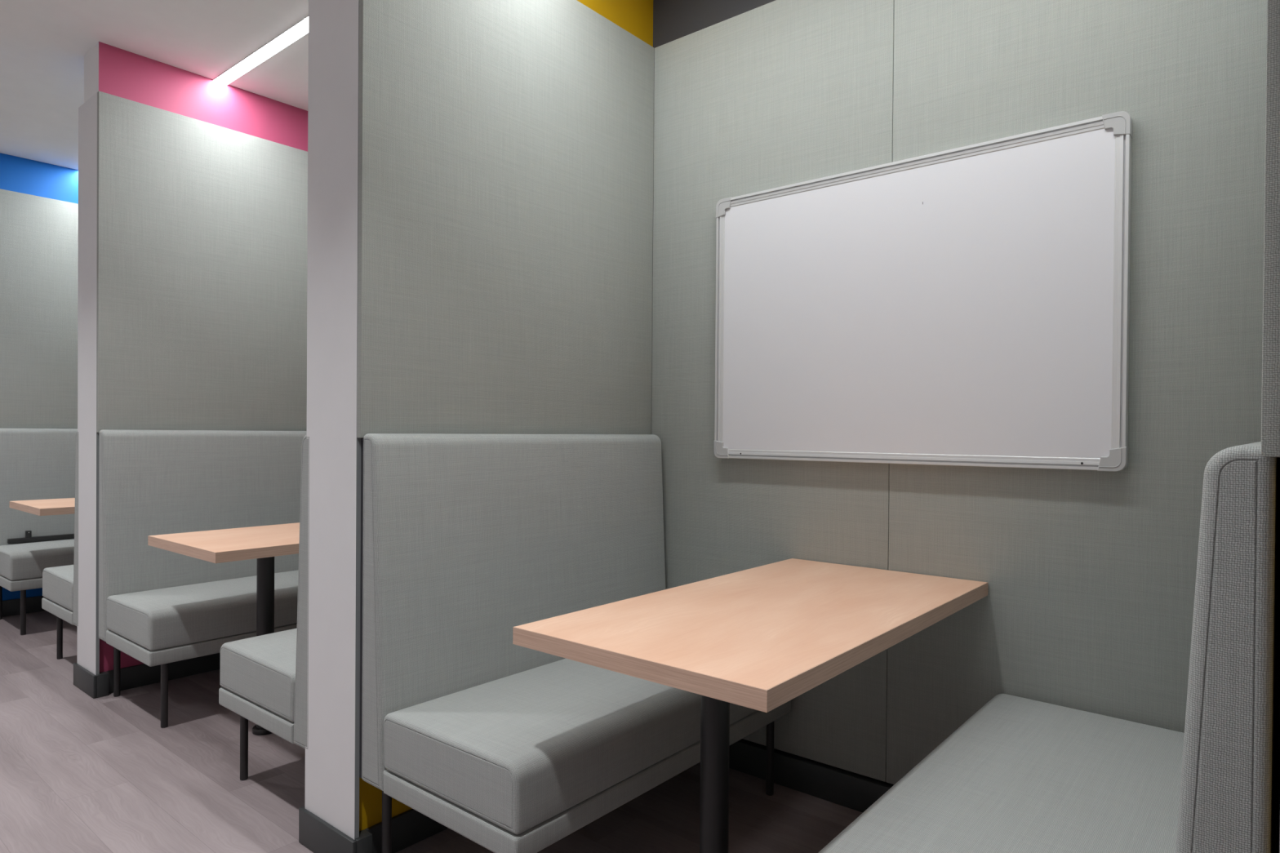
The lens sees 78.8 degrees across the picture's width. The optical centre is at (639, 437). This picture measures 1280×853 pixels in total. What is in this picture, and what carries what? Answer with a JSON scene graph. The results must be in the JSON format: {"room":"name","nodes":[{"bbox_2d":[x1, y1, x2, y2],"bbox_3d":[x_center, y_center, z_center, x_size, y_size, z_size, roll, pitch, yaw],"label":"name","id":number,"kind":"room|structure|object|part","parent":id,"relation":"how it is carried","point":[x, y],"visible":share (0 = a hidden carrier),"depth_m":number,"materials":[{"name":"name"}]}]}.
{"room":"office meeting booths","nodes":[
{"label":"office meeting booths","id":0,"kind":"room"},
{"bbox_2d":[0,152,78,600],"bbox_3d":[-3.585,-0.315,5.174,0.200,2.794,1.216,1,1,40],"label":"wall","id":1,"kind":"structure","parent":0,"point":[17,174],"depth_m":4.82,"materials":[{"name":"blue paint"}]},
{"bbox_2d":[2,595,44,617],"bbox_3d":[-3.608,1.034,5.169,0.282,0.096,1.227,1,1,40],"label":"baseboard","id":2,"kind":"structure","parent":1,"relation":"attached to","point":[33,604],"depth_m":4.77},
{"bbox_2d":[0,188,78,428],"bbox_3d":[-3.506,-0.764,5.066,0.049,1.439,1.178,1,1,40],"label":"wall panel","id":3,"kind":"object","parent":1,"relation":"attached to","point":[39,235],"visible":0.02,"depth_m":4.79,"materials":[{"name":"grey fabric"}]},
{"bbox_2d":[0,0,308,169],"bbox_3d":[-1.819,-1.714,2.007,8.300,0.080,4.070,1,1,40],"label":"ceiling","id":4,"kind":"structure","parent":0,"point":[44,44],"depth_m":3.38,"materials":[{"name":"white paint"}]},
{"bbox_2d":[213,15,308,84],"bbox_3d":[-1.280,-1.675,3.106,1.851,0.005,0.065,1,1,40],"label":"recessed light","id":5,"kind":"object","parent":4,"relation":"in","point":[300,28],"visible":0.56,"depth_m":3.39,"materials":[{"name":"glowing white plastic diffuser"}]},
{"bbox_2d":[84,41,307,672],"bbox_3d":[-2.006,-0.293,3.863,0.200,2.794,1.216,1,1,40],"label":"wall","id":6,"kind":"structure","parent":0,"point":[108,68],"depth_m":3.58,"materials":[{"name":"pink paint"}]},
{"bbox_2d":[76,92,99,675],"bbox_3d":[-2.399,-0.194,3.391,0.258,2.537,0.013,1,1,40],"label":"partition wall end","id":7,"kind":"structure","parent":6,"relation":"attached to","point":[88,640],"depth_m":3.37,"materials":[{"name":"white paint"}]},
{"bbox_2d":[73,653,220,698],"bbox_3d":[-2.029,1.056,3.858,0.282,0.096,1.227,1,1,40],"label":"baseboard","id":8,"kind":"structure","parent":6,"relation":"attached to","point":[101,685],"depth_m":3.45,"materials":[{"name":"black plastic"}]},
{"bbox_2d":[96,90,307,432],"bbox_3d":[-1.927,-0.742,3.755,0.049,1.439,1.178,1,1,40],"label":"wall panel","id":9,"kind":"object","parent":6,"relation":"attached to","point":[202,226],"visible":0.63,"depth_m":3.58,"materials":[{"name":"grey fabric"}]},
{"bbox_2d":[0,610,862,852],"bbox_3d":[-1.841,1.150,2.029,8.300,0.060,4.070,1,1,40],"label":"floor","id":10,"kind":"structure","parent":0,"point":[80,773],"depth_m":2.49,"materials":[{"name":"grey wood"}]},
{"bbox_2d":[0,428,77,635],"bbox_3d":[-3.270,0.517,4.861,0.600,1.140,1.163,1,1,40],"label":"bench","id":11,"kind":"object","parent":10,"relation":"on","point":[36,464],"visible":0.2,"depth_m":4.67,"materials":[{"name":"grey fabric"}]},
{"bbox_3d":[-3.817,0.958,4.644,0.024,0.252,0.024,1,1,40],"label":"leg","id":12,"kind":"part","parent":11,"relation":"part of","materials":[{"name":"black metal"}]},
{"bbox_3d":[-3.234,0.807,4.831,0.495,0.056,1.163,1,1,40],"label":"seat frame","id":13,"kind":"part","parent":11,"relation":"part of","materials":[{"name":"grey fabric"}]},
{"bbox_3d":[-3.406,0.964,4.303,0.024,0.252,0.024,1,1,40],"label":"leg","id":14,"kind":"part","parent":11,"relation":"part of","materials":[{"name":"black metal"}]},
{"bbox_2d":[0,538,74,580],"bbox_3d":[-3.234,0.700,4.831,0.503,0.153,1.161,1,1,40],"label":"seat cushion","id":15,"kind":"object","parent":11,"relation":"on","point":[25,561],"depth_m":4.34,"materials":[{"name":"grey fabric"}]},
{"bbox_3d":[-3.459,0.388,5.018,0.104,0.888,1.163,1,1,40],"label":"backrest","id":16,"kind":"part","parent":11,"relation":"part of","materials":[{"name":"grey fabric"}]},
{"bbox_2d":[7,530,74,543],"bbox_3d":[-3.426,0.592,4.961,0.030,0.066,0.950,1,1,40],"label":"rail","id":17,"kind":"object","parent":11,"relation":"on","point":[28,538],"visible":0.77,"depth_m":4.69,"materials":[{"name":"metal"}]},
{"bbox_2d":[25,530,31,537],"bbox_3d":[-3.666,0.579,4.671,0.022,0.040,0.027,1,1,40],"label":"socket","id":18,"kind":"object","parent":17,"relation":"attached to","point":[28,533],"depth_m":4.66,"materials":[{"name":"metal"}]},
{"bbox_2d":[8,497,75,515],"bbox_3d":[-2.818,0.721,4.493,0.599,0.745,1.178,1,1,40],"label":"table","id":19,"kind":"object","parent":10,"relation":"on","point":[67,505],"visible":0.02,"depth_m":4.01,"materials":[{"name":"brown wood"}]},
{"bbox_2d":[41,431,78,659],"bbox_3d":[-2.346,0.530,4.095,0.600,1.140,1.163,1,1,40],"label":"bench","id":20,"kind":"object","parent":10,"relation":"on","point":[60,584],"visible":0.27,"depth_m":3.63,"materials":[{"name":"grey fabric"}]},
{"bbox_3d":[-2.387,0.819,4.129,0.495,0.056,1.163,1,1,40],"label":"seat frame","id":21,"kind":"part","parent":20,"relation":"part of","materials":[{"name":"grey fabric"}]},
{"bbox_2d":[42,564,73,611],"bbox_3d":[-2.385,0.712,4.127,0.503,0.153,1.161,1,1,40],"label":"seat cushion","id":22,"kind":"object","parent":20,"relation":"on","point":[57,581],"depth_m":3.69,"materials":[{"name":"grey fabric"}]},
{"bbox_3d":[-2.877,0.972,3.864,0.024,0.252,0.024,1,1,40],"label":"leg","id":23,"kind":"part","parent":20,"relation":"part of","materials":[{"name":"black metal"}]},
{"bbox_3d":[-2.155,0.407,3.935,0.104,0.888,1.163,1,1,40],"label":"backrest","id":24,"kind":"part","parent":20,"relation":"part of","materials":[{"name":"grey fabric"}]},
{"bbox_2d":[98,429,306,728],"bbox_3d":[-1.690,0.540,3.550,0.600,1.140,1.163,1,1,40],"label":"bench","id":25,"kind":"object","parent":10,"relation":"on","point":[157,606],"visible":0.55,"depth_m":3.36,"materials":[{"name":"grey fabric"}]},
{"bbox_3d":[-2.237,0.981,3.333,0.024,0.252,0.024,1,1,40],"label":"leg","id":26,"kind":"part","parent":25,"relation":"part of","materials":[{"name":"black metal"}]},
{"bbox_3d":[-1.826,0.987,2.992,0.024,0.252,0.024,1,1,40],"label":"leg","id":27,"kind":"part","parent":25,"relation":"part of","materials":[{"name":"black metal"}]},
{"bbox_3d":[-1.654,0.830,3.520,0.495,0.056,1.163,1,1,40],"label":"seat frame","id":28,"kind":"part","parent":25,"relation":"part of","materials":[{"name":"grey fabric"}]},
{"bbox_2d":[106,569,298,650],"bbox_3d":[-1.654,0.723,3.520,0.503,0.153,1.161,1,1,40],"label":"seat cushion","id":29,"kind":"object","parent":25,"relation":"on","point":[187,613],"depth_m":3.15,"materials":[{"name":"grey fabric"}]},
{"bbox_2d":[147,522,299,735],"bbox_3d":[-1.238,0.743,3.182,0.599,0.745,1.178,1,1,40],"label":"table","id":30,"kind":"object","parent":10,"relation":"on","point":[262,543],"visible":0.58,"depth_m":2.88,"materials":[{"name":"brown wood"}]},
{"bbox_3d":[-1.423,0.764,2.959,0.061,0.704,0.061,1,1,40],"label":"leg","id":31,"kind":"part","parent":30,"relation":"part of","materials":[{"name":"black metal"}]},
{"bbox_2d":[218,434,309,780],"bbox_3d":[-0.767,0.553,2.784,0.600,1.140,1.163,1,1,40],"label":"bench","id":32,"kind":"object","parent":10,"relation":"on","point":[264,679],"visible":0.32,"depth_m":2.31,"materials":[{"name":"grey fabric"}]},
{"bbox_3d":[-1.297,0.994,2.553,0.024,0.252,0.024,1,1,40],"label":"leg","id":33,"kind":"part","parent":32,"relation":"part of","materials":[{"name":"black metal"}]},
{"bbox_3d":[-0.807,0.842,2.818,0.495,0.056,1.163,1,1,40],"label":"seat frame","id":34,"kind":"part","parent":32,"relation":"part of","materials":[{"name":"grey fabric"}]},
{"bbox_2d":[219,628,297,722],"bbox_3d":[-0.805,0.735,2.816,0.503,0.153,1.161,1,1,40],"label":"seat cushion","id":35,"kind":"object","parent":32,"relation":"on","point":[259,673],"depth_m":2.38,"materials":[{"name":"grey fabric"}]},
{"bbox_3d":[-0.575,0.429,2.624,0.104,0.888,1.163,1,1,40],"label":"backrest","id":36,"kind":"part","parent":32,"relation":"part of","materials":[{"name":"grey fabric"}]},
{"bbox_2d":[361,433,791,852],"bbox_3d":[-0.110,0.562,2.239,0.600,1.140,1.163,1,1,40],"label":"bench","id":37,"kind":"object","parent":10,"relation":"on","point":[469,539],"visible":0.72,"depth_m":2.04,"materials":[{"name":"grey fabric"}]},
{"bbox_3d":[-0.657,1.004,2.022,0.024,0.252,0.024,1,1,40],"label":"leg","id":38,"kind":"part","parent":37,"relation":"part of","materials":[{"name":"black metal"}]},
{"bbox_3d":[-0.300,0.433,2.396,0.104,0.888,1.163,1,1,40],"label":"backrest","id":39,"kind":"part","parent":37,"relation":"part of","materials":[{"name":"grey fabric"}]},
{"bbox_2d":[383,658,758,834],"bbox_3d":[-0.074,0.746,2.209,0.503,0.153,1.161,1,1,40],"label":"seat cushion","id":40,"kind":"object","parent":37,"relation":"on","point":[526,746],"depth_m":1.85,"materials":[{"name":"grey fabric"}]},
{"bbox_3d":[-0.074,0.852,2.209,0.495,0.056,1.163,1,1,40],"label":"seat frame","id":41,"kind":"part","parent":37,"relation":"part of","materials":[{"name":"grey fabric"}]},
{"bbox_3d":[0.413,1.008,2.476,0.024,0.252,0.024,1,1,40],"label":"leg","id":42,"kind":"part","parent":37,"relation":"part of","materials":[{"name":"black metal"}]},
{"bbox_2d":[512,558,988,852],"bbox_3d":[0.342,0.766,1.871,0.599,0.745,1.178,1,1,40],"label":"table","id":43,"kind":"object","parent":10,"relation":"on","point":[760,638],"visible":1,"depth_m":1.62,"materials":[{"name":"brown wood"}]},
{"bbox_3d":[0.157,0.787,1.649,0.061,0.704,0.061,1,1,40],"label":"leg","id":44,"kind":"part","parent":43,"relation":"part of","materials":[{"name":"black metal"}]},
{"bbox_2d":[818,441,1279,852],"bbox_3d":[0.813,0.575,1.473,0.600,1.140,1.163,1,1,40],"label":"bench","id":45,"kind":"object","parent":10,"relation":"on","point":[1020,775],"visible":0.95,"depth_m":1.31,"materials":[{"name":"grey fabric"}]},
{"bbox_2d":[818,693,1184,852],"bbox_3d":[0.774,0.758,1.505,0.503,0.153,1.161,1,1,40],"label":"seat cushion","id":46,"kind":"object","parent":45,"relation":"on","point":[1020,775],"depth_m":1.50,"materials":[{"name":"grey fabric"}]},
{"bbox_3d":[1.005,0.452,1.314,0.104,0.888,1.163,1,1,40],"label":"backrest","id":47,"kind":"part","parent":45,"relation":"part of","materials":[{"name":"grey fabric"}]},
{"bbox_2d":[359,0,653,831],"bbox_3d":[-0.426,-0.270,2.552,0.200,2.794,1.216,1,1,40],"label":"wall yellow pink partition","id":48,"kind":"structure","parent":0,"point":[634,16],"depth_m":2.75,"materials":[{"name":"yellow paint"}]},
{"bbox_2d":[304,0,360,839],"bbox_3d":[-0.819,-0.171,2.080,0.258,2.537,0.013,1,1,40],"label":"partition wall end","id":49,"kind":"structure","parent":48,"relation":"attached to","point":[334,540],"depth_m":2.06,"materials":[{"name":"white paint"}]},
{"bbox_2d":[359,438,363,778],"bbox_3d":[-0.360,0.439,2.446,0.050,0.875,1.134,1,1,40],"label":"trim","id":50,"kind":"structure","parent":48,"relation":"attached to","point":[362,439],"depth_m":2.00,"materials":[{"name":"grey paint"}]},
{"bbox_2d":[298,806,448,852],"bbox_3d":[-0.449,1.079,2.547,0.282,0.096,1.227,1,1,40],"label":"baseboard","id":51,"kind":"structure","parent":48,"relation":"attached to","point":[409,828],"depth_m":2.11,"materials":[{"name":"black plastic"}]},
{"bbox_2d":[356,0,654,438],"bbox_3d":[-0.347,-0.719,2.444,0.049,1.439,1.178,1,1,40],"label":"wall panel","id":52,"kind":"object","parent":48,"relation":"attached to","point":[506,147],"visible":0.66,"depth_m":2.33,"materials":[{"name":"grey fabric"}]},
{"bbox_2d":[651,0,1279,852],"bbox_3d":[-0.569,-0.279,3.538,8.300,2.794,0.120,1,1,40],"label":"wall","id":53,"kind":"structure","parent":0,"point":[673,20],"depth_m":2.82,"materials":[{"name":"grey paint"}]},
{"bbox_2d":[651,0,894,782],"bbox_3d":[0.407,-0.206,2.616,0.905,2.455,0.049,1,1,40],"label":"wall panel","id":54,"kind":"object","parent":53,"relation":"attached to","point":[777,93],"visible":0.53,"depth_m":2.58,"materials":[{"name":"grey fabric"}]},
{"bbox_2d":[714,111,1133,471],"bbox_3d":[0.731,-0.363,2.292,1.211,0.882,0.034,1,1,40],"label":"whiteboard","id":55,"kind":"object","parent":54,"relation":"attached to","point":[969,305],"visible":1,"depth_m":2.18,"materials":[{"name":"plastic"}]},
{"bbox_3d":[0.280,-0.370,2.669,0.032,0.811,0.032,1,1,40],"label":"frame rail","id":56,"kind":"part","parent":55,"relation":"part of","materials":[{"name":"silver metal"}]},
{"bbox_3d":[0.729,0.060,2.297,1.139,0.032,0.032,1,1,40],"label":"frame rail","id":57,"kind":"part","parent":55,"relation":"part of","materials":[{"name":"silver metal"}]},
{"bbox_3d":[0.736,-0.787,2.290,1.139,0.032,0.032,1,1,40],"label":"frame rail","id":58,"kind":"part","parent":55,"relation":"part of","materials":[{"name":"silver metal"}]},
{"bbox_3d":[1.184,-0.357,1.918,0.032,0.811,0.032,1,1,40],"label":"frame rail","id":59,"kind":"part","parent":55,"relation":"part of","materials":[{"name":"silver metal"}]},
{"bbox_2d":[728,738,894,813],"bbox_3d":[0.738,1.088,2.342,1.864,0.100,0.055,1,1,40],"label":"baseboard","id":60,"kind":"structure","parent":53,"relation":"attached to","point":[849,789],"depth_m":2.47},
{"bbox_2d":[886,0,1266,784],"bbox_3d":[1.097,-0.197,2.044,0.885,2.455,0.049,1,1,40],"label":"wall panel","id":61,"kind":"object","parent":53,"relation":"attached to","point":[1088,605],"visible":0.56,"depth_m":1.94,"materials":[{"name":"grey fabric"}]},
{"bbox_3d":[1.181,-0.247,1.219,0.200,2.794,1.216,1,1,40],"label":"wall","id":62,"kind":"structure","parent":0,"visible":0},
{"bbox_2d":[1261,0,1279,457],"bbox_3d":[1.068,-0.699,1.270,0.049,1.439,1.178,1,1,40],"label":"wall panel","id":63,"kind":"object","parent":62,"relation":"attached to","point":[1270,400],"visible":1,"depth_m":0.83,"materials":[{"name":"grey fabric"}]}
]}

